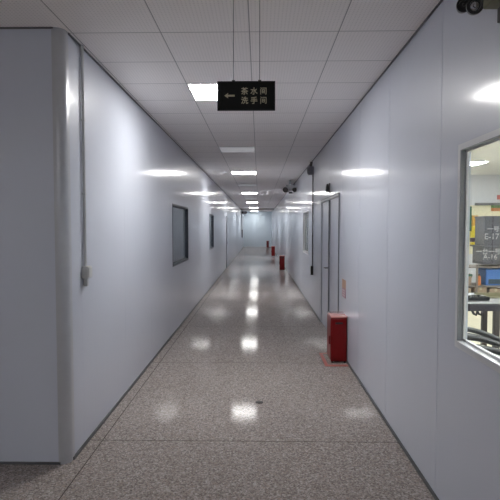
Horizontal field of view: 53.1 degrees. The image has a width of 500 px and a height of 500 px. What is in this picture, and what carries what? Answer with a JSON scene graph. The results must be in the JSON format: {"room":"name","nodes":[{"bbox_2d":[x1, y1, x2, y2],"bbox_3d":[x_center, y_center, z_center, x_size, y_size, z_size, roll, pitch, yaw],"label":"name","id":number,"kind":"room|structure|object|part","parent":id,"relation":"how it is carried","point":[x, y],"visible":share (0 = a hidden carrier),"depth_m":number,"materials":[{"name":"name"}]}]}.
{"room":"factory corridor","nodes":[
{"label":"factory corridor","id":0,"kind":"room"},
{"bbox_2d":[0,29,58,461],"bbox_3d":[-3.617,-0.003,3.424,4.644,2.935,0.050,0,3,1],"label":"wall","id":1,"kind":"structure","parent":0,"point":[28,337],"depth_m":3.36,"materials":[{"name":"grey paint"}]},
{"bbox_2d":[0,27,52,28],"bbox_3d":[-3.618,-1.462,3.328,4.644,0.010,0.010,0,3,1],"label":"trim","id":2,"kind":"structure","parent":1,"relation":"attached to","point":[0,27],"depth_m":3.29,"materials":[{"name":"grey metal"}]},
{"bbox_2d":[0,461,60,464],"bbox_3d":[-3.618,1.457,3.460,4.644,0.015,0.010,0,3,1],"label":"baseboard","id":3,"kind":"structure","parent":1,"relation":"attached to","point":[1,462],"depth_m":3.42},
{"bbox_2d":[68,35,243,453],"bbox_3d":[-0.912,-0.878,22.699,0.050,2.935,38.610,0,3,1],"label":"wall","id":4,"kind":"structure","parent":0,"point":[135,299],"depth_m":4.82,"materials":[{"name":"white paint"}]},
{"bbox_2d":[51,27,74,463],"bbox_3d":[-1.263,-0.002,3.395,0.050,2.935,0.121,2,3,38],"label":"trim","id":5,"kind":"structure","parent":4,"relation":"attached to","point":[59,36],"depth_m":3.37,"materials":[{"name":"metal"}]},
{"bbox_2d":[80,45,91,285],"bbox_3d":[-1.203,-0.607,3.659,0.054,1.750,0.085,0,3,1],"label":"conduit","id":6,"kind":"object","parent":4,"relation":"attached to","point":[86,270],"visible":1,"depth_m":3.65,"materials":[{"name":"grey plastic"}]},
{"bbox_3d":[-1.179,0.163,3.693,0.006,0.069,0.069,0,3,1],"label":"plate","id":7,"kind":"part","parent":6,"relation":"part of","materials":[{"name":"grey plastic"}]},
{"bbox_2d":[68,33,242,210],"bbox_3d":[-0.882,-2.340,22.647,0.010,0.010,38.580,0,3,1],"label":"trim","id":8,"kind":"structure","parent":4,"relation":"attached to","point":[69,34],"depth_m":4.85,"materials":[{"name":"grey metal"}]},
{"bbox_2d":[73,246,243,459],"bbox_3d":[-0.881,0.577,22.764,0.012,0.022,38.610,0,3,1],"label":"baseboard","id":9,"kind":"structure","parent":4,"relation":"attached to","point":[163,346],"depth_m":4.88,"materials":[{"name":"grey metal"}]},
{"bbox_2d":[172,203,188,266],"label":"window","id":10,"kind":"structure","parent":4,"relation":"in","point":[186,257],"depth_m":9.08,"materials":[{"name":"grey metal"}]},
{"bbox_2d":[209,214,213,249],"bbox_3d":[-1.068,-0.501,13.688,0.060,0.952,1.202,0,3,1],"label":"window","id":11,"kind":"structure","parent":4,"relation":"in","point":[211,216],"depth_m":14.04,"materials":[{"name":"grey glass"}]},
{"bbox_3d":[-1.091,-0.503,13.688,0.006,0.888,1.124,0,3,1],"label":"glass pane","id":12,"kind":"part","parent":11,"relation":"part of","materials":[{"name":"grey glass"}]},
{"bbox_2d":[226,216,227,267],"bbox_3d":[-0.927,-0.326,20.225,0.111,2.056,1.014,0,3,1],"label":"door","id":13,"kind":"structure","parent":4,"relation":"in","point":[226,216],"depth_m":19.76,"materials":[{"name":"metal"}]},
{"bbox_3d":[-0.954,-0.323,20.227,0.056,2.050,1.000,0,3,1],"label":"frame","id":14,"kind":"part","parent":13,"relation":"part of","materials":[{"name":"metal"}]},
{"bbox_2d":[0,247,499,499],"bbox_3d":[0.915,0.811,18.943,13.250,0.100,46.300,0,3,1],"label":"floor","id":15,"kind":"structure","parent":0,"point":[192,426],"depth_m":4.11,"materials":[{"name":"stone"}]},
{"bbox_2d":[271,246,274,255],"bbox_3d":[1.301,0.060,28.182,0.214,0.563,0.354,0,3,1],"label":"box","id":16,"kind":"object","parent":15,"relation":"on","point":[272,247],"visible":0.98,"depth_m":28.01,"materials":[{"name":"red paint"}]},
{"bbox_2d":[279,255,284,269],"bbox_3d":[1.210,0.478,18.992,0.214,0.563,0.354,0,3,1],"label":"box","id":17,"kind":"object","parent":15,"relation":"on","point":[281,257],"visible":1,"depth_m":18.82,"materials":[{"name":"red paint"}]},
{"bbox_3d":[1.213,0.482,18.822,0.166,0.480,0.008,0,3,1],"label":"panel","id":18,"kind":"part","parent":17,"relation":"part of","materials":[{"name":"red paint"}]},
{"bbox_2d":[319,353,347,365],"bbox_3d":[1.020,1.342,6.140,0.270,0.002,0.620,0,3,1],"label":"tape","id":19,"kind":"object","parent":15,"relation":"on","point":[321,354],"visible":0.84,"depth_m":5.99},
{"bbox_2d":[327,311,347,362],"bbox_3d":[1.059,1.061,6.136,0.214,0.563,0.354,0,3,1],"label":"box","id":20,"kind":"object","parent":15,"relation":"on","point":[336,320],"visible":1,"depth_m":5.97,"materials":[{"name":"red paint"}]},
{"bbox_3d":[0.970,1.058,6.138,0.008,0.480,0.310,0,3,1],"label":"door","id":21,"kind":"part","parent":20,"relation":"part of","materials":[{"name":"red paint"}]},
{"bbox_3d":[1.065,0.791,6.124,0.202,0.022,0.352,0,3,1],"label":"lid","id":22,"kind":"part","parent":20,"relation":"part of","materials":[{"name":"red paint"}]},
{"bbox_3d":[1.062,1.065,5.966,0.166,0.480,0.008,0,3,1],"label":"panel","id":23,"kind":"part","parent":20,"relation":"part of","materials":[{"name":"red paint"}]},
{"bbox_2d":[468,293,499,348],"bbox_3d":[2.994,0.942,5.234,2.300,0.883,0.822,0,3,1],"label":"workbench","id":24,"kind":"object","parent":15,"relation":"on","point":[493,304],"visible":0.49,"depth_m":4.85,"materials":[{"name":"grey metal"}]},
{"bbox_2d":[468,294,489,300],"bbox_3d":[2.301,0.481,5.117,0.220,0.047,0.180,0,3,1],"label":"tray","id":25,"kind":"object","parent":24,"relation":"on","point":[474,296],"visible":0.8,"depth_m":5.03,"materials":[{"name":"black plastic"}]},
{"bbox_3d":[2.994,0.545,5.227,2.300,0.060,0.800,0,3,1],"label":"rail","id":26,"kind":"part","parent":24,"relation":"part of","materials":[{"name":"grey metal"}]},
{"bbox_3d":[2.550,0.967,5.455,0.052,0.813,0.052,0,3,1],"label":"leg","id":27,"kind":"part","parent":24,"relation":"part of","materials":[{"name":"paint"}]},
{"bbox_2d":[474,292,499,297],"bbox_3d":[2.739,0.474,5.228,0.760,0.050,0.060,0,3,1],"label":"bar","id":28,"kind":"object","parent":24,"relation":"on","point":[491,295],"visible":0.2,"depth_m":5.25,"materials":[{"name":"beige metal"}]},
{"bbox_3d":[2.400,0.993,4.888,0.052,0.813,0.052,0,3,1],"label":"leg","id":29,"kind":"part","parent":24,"relation":"part of","materials":[{"name":"paint"}]},
{"bbox_2d":[468,264,499,292],"bbox_3d":[5.234,0.713,10.761,1.720,0.840,0.656,0,3,1],"label":"storage rack","id":30,"kind":"object","parent":15,"relation":"on","point":[473,284],"visible":0.14,"depth_m":10.47,"materials":[{"name":"brown metal"}]},
{"bbox_2d":[468,273,472,284],"bbox_3d":[4.572,0.616,10.658,0.210,0.240,0.311,0,3,1],"label":"bottle","id":31,"kind":"object","parent":30,"relation":"on","point":[470,275],"visible":0.27,"depth_m":10.52,"materials":[{"name":"paint"}]},
{"bbox_3d":[4.744,0.726,10.460,0.036,0.840,0.036,0,3,1],"label":"post","id":32,"kind":"part","parent":30,"relation":"part of","materials":[{"name":"brown metal"}]},
{"bbox_2d":[469,287,486,292],"bbox_3d":[4.853,0.883,10.716,0.260,0.221,0.402,0,3,1],"label":"carton","id":33,"kind":"object","parent":30,"relation":"on","point":[480,289],"visible":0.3,"depth_m":10.51,"materials":[{"name":"brown cardboard"}]},
{"bbox_2d":[478,274,480,284],"bbox_3d":[4.835,0.623,10.574,0.090,0.235,0.090,0,3,1],"label":"canister","id":34,"kind":"object","parent":30,"relation":"on","point":[479,276],"visible":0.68,"depth_m":10.54,"materials":[{"name":"paint"}]},
{"bbox_2d":[468,282,499,286],"bbox_3d":[5.234,0.748,10.762,1.720,0.030,0.620,0,3,1],"label":"shelf","id":35,"kind":"object","parent":30,"relation":"attached to","point":[473,284],"depth_m":10.49,"materials":[{"name":"brown metal"}]},
{"bbox_2d":[469,264,499,267],"bbox_3d":[5.234,0.348,10.744,1.720,0.030,0.620,0,3,1],"label":"shelf","id":36,"kind":"object","parent":30,"relation":"attached to","point":[470,265],"depth_m":10.47,"materials":[{"name":"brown metal"}]},
{"bbox_2d":[472,245,499,263],"bbox_3d":[5.394,0.098,10.709,1.323,0.389,0.526,0,3,1],"label":"crate","id":37,"kind":"object","parent":30,"relation":"on","point":[481,254],"visible":1,"depth_m":10.47,"materials":[{"name":"grey plastic"}]},
{"bbox_2d":[474,216,499,245],"bbox_3d":[5.481,-0.409,10.695,1.149,0.623,0.506,0,3,1],"label":"crate","id":38,"kind":"object","parent":37,"relation":"on","point":[487,228],"visible":1,"depth_m":10.47,"materials":[{"name":"grey plastic"}]},
{"bbox_2d":[478,268,499,284],"bbox_3d":[5.270,0.559,10.701,0.650,0.350,0.444,0,3,1],"label":"plastic bin","id":39,"kind":"object","parent":30,"relation":"on","point":[489,276],"visible":0.73,"depth_m":10.50,"materials":[{"name":"blue plastic"}]},
{"bbox_2d":[487,287,499,292],"bbox_3d":[5.173,0.899,10.710,0.260,0.191,0.402,0,3,1],"label":"carton","id":40,"kind":"object","parent":30,"relation":"on","point":[489,289],"visible":0.29,"depth_m":10.51,"materials":[{"name":"brown cardboard"}]},
{"bbox_3d":[2.119,1.195,3.896,1.100,0.500,1.250,0,3,1],"label":"trolley","id":41,"kind":"object","parent":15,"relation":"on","visible":0},
{"bbox_2d":[467,334,499,347],"bbox_3d":[2.066,0.814,4.028,0.953,0.247,0.132,0,3,8],"label":"hose","id":42,"kind":"object","parent":41,"relation":"on","point":[489,341],"visible":0.62,"depth_m":4.07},
{"bbox_2d":[467,327,499,341],"bbox_3d":[2.069,0.786,4.147,0.989,0.293,0.127,0,3,8],"label":"hose","id":43,"kind":"object","parent":41,"relation":"on","point":[470,329],"visible":0.46,"depth_m":4.18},
{"bbox_2d":[476,344,499,354],"bbox_3d":[2.014,0.843,3.910,0.972,0.201,0.132,0,3,8],"label":"hose","id":44,"kind":"object","parent":41,"relation":"on","point":[493,350],"visible":0.24,"depth_m":3.95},
{"bbox_2d":[0,0,499,211],"bbox_3d":[0.915,-2.195,18.806,13.250,0.050,46.300,0,3,1],"label":"ceiling","id":45,"kind":"structure","parent":0,"point":[322,57],"depth_m":3.95,"materials":[{"name":"tile"}]},
{"bbox_2d":[187,83,216,100],"bbox_3d":[-0.276,-1.534,4.871,0.594,0.006,0.594,0,3,1],"label":"recessed light","id":46,"kind":"object","parent":45,"relation":"in","point":[205,91],"visible":0.41,"depth_m":4.83,"materials":[{"name":"white plastic"}]},
{"bbox_2d":[219,147,254,152],"bbox_3d":[-0.211,-1.698,8.467,0.594,0.006,0.594,0,3,1],"label":"recessed light","id":47,"kind":"object","parent":45,"relation":"in","point":[222,149],"visible":1,"depth_m":8.43,"materials":[{"name":"white plastic"}]},
{"bbox_2d":[231,171,255,173],"bbox_3d":[-0.147,-1.861,12.063,0.594,0.006,0.594,0,3,1],"label":"recessed light","id":48,"kind":"object","parent":45,"relation":"in","point":[232,172],"visible":1,"depth_m":11.97,"materials":[{"name":"white plastic"}]},
{"bbox_2d":[232,172,255,173],"bbox_3d":[-0.147,-1.862,12.063,0.570,0.004,0.570,0,3,1],"label":"diffuser","id":49,"kind":"object","parent":48,"relation":"attached to","point":[232,172],"depth_m":12.08,"materials":[{"name":"white plastic"}]},
{"bbox_2d":[217,0,274,110],"bbox_3d":[-0.019,-1.073,2.554,0.296,0.718,0.020,0,3,1],"label":"hanging sign","id":50,"kind":"object","parent":45,"relation":"hanging from","point":[233,95],"visible":1,"depth_m":2.56,"materials":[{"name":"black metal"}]},
{"bbox_3d":[-0.085,-1.145,2.553,0.016,0.573,0.012,0,3,1],"label":"hanging rod","id":51,"kind":"part","parent":50,"relation":"part of","materials":[{"name":"grey metal"}]},
{"bbox_3d":[-0.019,-0.790,2.568,0.296,0.148,0.018,0,3,1],"label":"sign panel","id":52,"kind":"part","parent":50,"relation":"part of","materials":[{"name":"black plastic"}]},
{"bbox_3d":[0.050,-1.145,2.550,0.016,0.573,0.012,0,3,1],"label":"hanging rod","id":53,"kind":"part","parent":50,"relation":"part of","materials":[{"name":"grey metal"}]},
{"bbox_2d":[238,184,256,185],"bbox_3d":[-0.082,-2.024,15.658,0.594,0.006,0.594,0,3,1],"label":"recessed light","id":54,"kind":"object","parent":45,"relation":"in","point":[238,184],"visible":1,"depth_m":15.52,"materials":[{"name":"white plastic"}]},
{"bbox_2d":[283,180,296,193],"bbox_3d":[1.113,-1.761,13.923,0.397,0.375,0.143,0,3,1],"label":"lamp","id":55,"kind":"object","parent":45,"relation":"hanging from","point":[293,188],"visible":0.98,"depth_m":13.92,"materials":[{"name":"grey plastic"}]},
{"bbox_2d":[471,161,488,164],"bbox_3d":[4.487,-1.781,10.301,0.594,0.006,0.594,0,3,1],"label":"recessed light","id":56,"kind":"object","parent":45,"relation":"in","point":[478,162],"visible":0.49,"depth_m":10.13,"materials":[{"name":"white plastic"}]},
{"bbox_2d":[471,162,484,164],"bbox_3d":[4.487,-1.782,10.301,0.570,0.004,0.570,0,3,1],"label":"diffuser","id":57,"kind":"object","parent":56,"relation":"attached to","point":[472,163],"depth_m":10.29,"materials":[{"name":"white plastic"}]},
{"bbox_2d":[244,212,271,246],"bbox_3d":[0.638,-1.753,41.984,2.456,2.935,0.050,0,3,1],"label":"wall","id":58,"kind":"structure","parent":0,"point":[257,225],"depth_m":41.96,"materials":[{"name":"paint"}]},
{"bbox_2d":[240,208,273,209],"bbox_3d":[0.513,-2.864,34.962,2.356,0.080,0.120,0,3,1],"label":"trim","id":59,"kind":"structure","parent":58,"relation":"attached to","point":[241,208],"depth_m":34.90,"materials":[{"name":"grey metal"}]},
{"bbox_2d":[272,0,499,499],"bbox_3d":[1.425,-0.704,18.865,0.050,2.935,46.200,0,3,1],"label":"wall","id":60,"kind":"structure","parent":0,"point":[392,164],"depth_m":3.37,"materials":[{"name":"white paint"}]},
{"bbox_2d":[303,210,308,254],"bbox_3d":[1.282,-0.400,11.347,0.060,0.962,1.302,0,3,1],"label":"window","id":61,"kind":"structure","parent":60,"relation":"in","point":[306,213],"depth_m":11.56,"materials":[{"name":"white paint"}]},
{"bbox_3d":[1.306,-0.402,11.347,0.006,0.898,1.224,0,3,1],"label":"glass pane","id":62,"kind":"part","parent":61,"relation":"part of","materials":[{"name":"grey glass"}]},
{"bbox_2d":[307,162,313,174],"bbox_3d":[1.174,-1.588,9.718,0.125,0.251,0.120,0,3,1],"label":"junction box","id":63,"kind":"object","parent":60,"relation":"attached to","point":[310,169],"visible":1,"depth_m":9.66,"materials":[{"name":"grey plastic"}]},
{"bbox_2d":[310,175,312,274],"bbox_3d":[1.208,-0.488,9.768,0.056,1.950,0.100,0,3,1],"label":"conduit","id":64,"kind":"object","parent":60,"relation":"attached to","point":[311,267],"visible":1,"depth_m":9.76,"materials":[{"name":"paint"}]},
{"bbox_2d":[326,183,329,192],"bbox_3d":[1.167,-0.932,7.516,0.063,0.140,0.100,0,3,1],"label":"lamp","id":65,"kind":"object","parent":60,"relation":"attached to","point":[327,185],"visible":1,"depth_m":7.49,"materials":[{"name":"paint"}]},
{"bbox_2d":[321,193,339,328],"bbox_3d":[1.191,0.239,7.567,0.111,2.076,1.914,0,3,1],"label":"door","id":66,"kind":"structure","parent":60,"relation":"in","point":[330,206],"depth_m":7.52,"materials":[{"name":"metal"}]},
{"bbox_2d":[342,279,345,298],"bbox_3d":[1.169,0.478,6.228,0.005,0.220,0.260,0,3,1],"label":"notice","id":67,"kind":"object","parent":60,"relation":"attached to","point":[343,280],"visible":1,"depth_m":6.17,"materials":[{"name":"pink paper"}]},
{"bbox_3d":[1.170,0.423,6.226,0.004,0.110,0.260,0,3,1],"label":"panel","id":68,"kind":"part","parent":67,"relation":"part of","materials":[{"name":"paper"}]},
{"bbox_2d":[275,252,438,499],"bbox_3d":[1.394,0.751,18.931,0.012,0.022,46.200,0,3,1],"label":"baseboard","id":69,"kind":"structure","parent":60,"relation":"attached to","point":[424,480],"depth_m":3.90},
{"bbox_2d":[272,0,442,210],"bbox_3d":[1.395,-2.165,18.799,0.010,0.010,46.200,0,3,1],"label":"trim","id":70,"kind":"structure","parent":60,"relation":"attached to","point":[440,1],"depth_m":4.04,"materials":[{"name":"grey metal"}]},
{"bbox_2d":[455,128,499,372],"bbox_3d":[1.108,0.012,1.988,0.049,1.075,1.370,0,3,1],"label":"window","id":71,"kind":"structure","parent":60,"relation":"in","point":[491,360],"depth_m":2.63,"materials":[{"name":"white paint"}]},
{"bbox_3d":[1.101,0.515,2.011,0.035,0.008,1.310,0,3,1],"label":"sill","id":72,"kind":"part","parent":71,"relation":"part of","materials":[{"name":"white paint"}]},
{"bbox_2d":[456,0,499,22],"bbox_3d":[1.035,-1.108,2.165,0.134,0.352,0.503,0,3,1],"label":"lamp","id":73,"kind":"object","parent":60,"relation":"attached to","point":[472,7],"visible":1,"depth_m":2.23,"materials":[{"name":"black plastic"}]},
{"bbox_2d":[469,175,499,287],"bbox_3d":[4.383,-0.421,12.642,6.090,2.935,0.050,0,3,1],"label":"wall","id":74,"kind":"structure","parent":0,"point":[483,188],"depth_m":12.54,"materials":[{"name":"white paint"}]},
{"bbox_2d":[469,206,471,230],"bbox_3d":[5.478,-0.782,12.511,0.085,0.614,0.120,0,3,1],"label":"upper cabinet","id":75,"kind":"object","parent":74,"relation":"attached to","point":[470,206],"visible":0.46,"depth_m":12.45,"materials":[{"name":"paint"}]},
{"bbox_2d":[470,215,477,245],"bbox_3d":[5.603,-0.481,12.512,0.135,0.767,0.140,0,3,1],"label":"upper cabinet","id":76,"kind":"object","parent":74,"relation":"attached to","point":[472,232],"visible":0.54,"depth_m":12.45,"materials":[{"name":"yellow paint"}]},
{"bbox_3d":[5.603,-0.454,12.514,0.135,0.284,0.140,0,3,1],"label":"door","id":77,"kind":"part","parent":76,"relation":"part of","materials":[{"name":"yellow paint"}]},
{"bbox_3d":[5.603,-0.734,12.501,0.135,0.261,0.140,0,3,1],"label":"door","id":78,"kind":"part","parent":76,"relation":"part of","materials":[{"name":"orange paint"}]},
{"bbox_2d":[469,205,499,253],"bbox_3d":[4.683,-0.512,12.601,5.490,1.220,0.012,0,3,1],"label":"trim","id":79,"kind":"structure","parent":74,"relation":"attached to","point":[480,210],"depth_m":12.55,"materials":[{"name":"beige"}]},
{"bbox_2d":[475,203,499,204],"bbox_3d":[6.535,-1.148,12.493,1.782,0.060,0.095,0,3,1],"label":"trim","id":80,"kind":"structure","parent":74,"relation":"attached to","point":[475,203],"depth_m":12.46,"materials":[{"name":"grey metal"}]},
{"bbox_2d":[491,205,499,210],"bbox_3d":[6.246,-1.054,12.535,0.400,0.160,0.020,0,3,1],"label":"banner","id":81,"kind":"object","parent":74,"relation":"attached to","point":[493,207],"visible":1,"depth_m":12.53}
]}

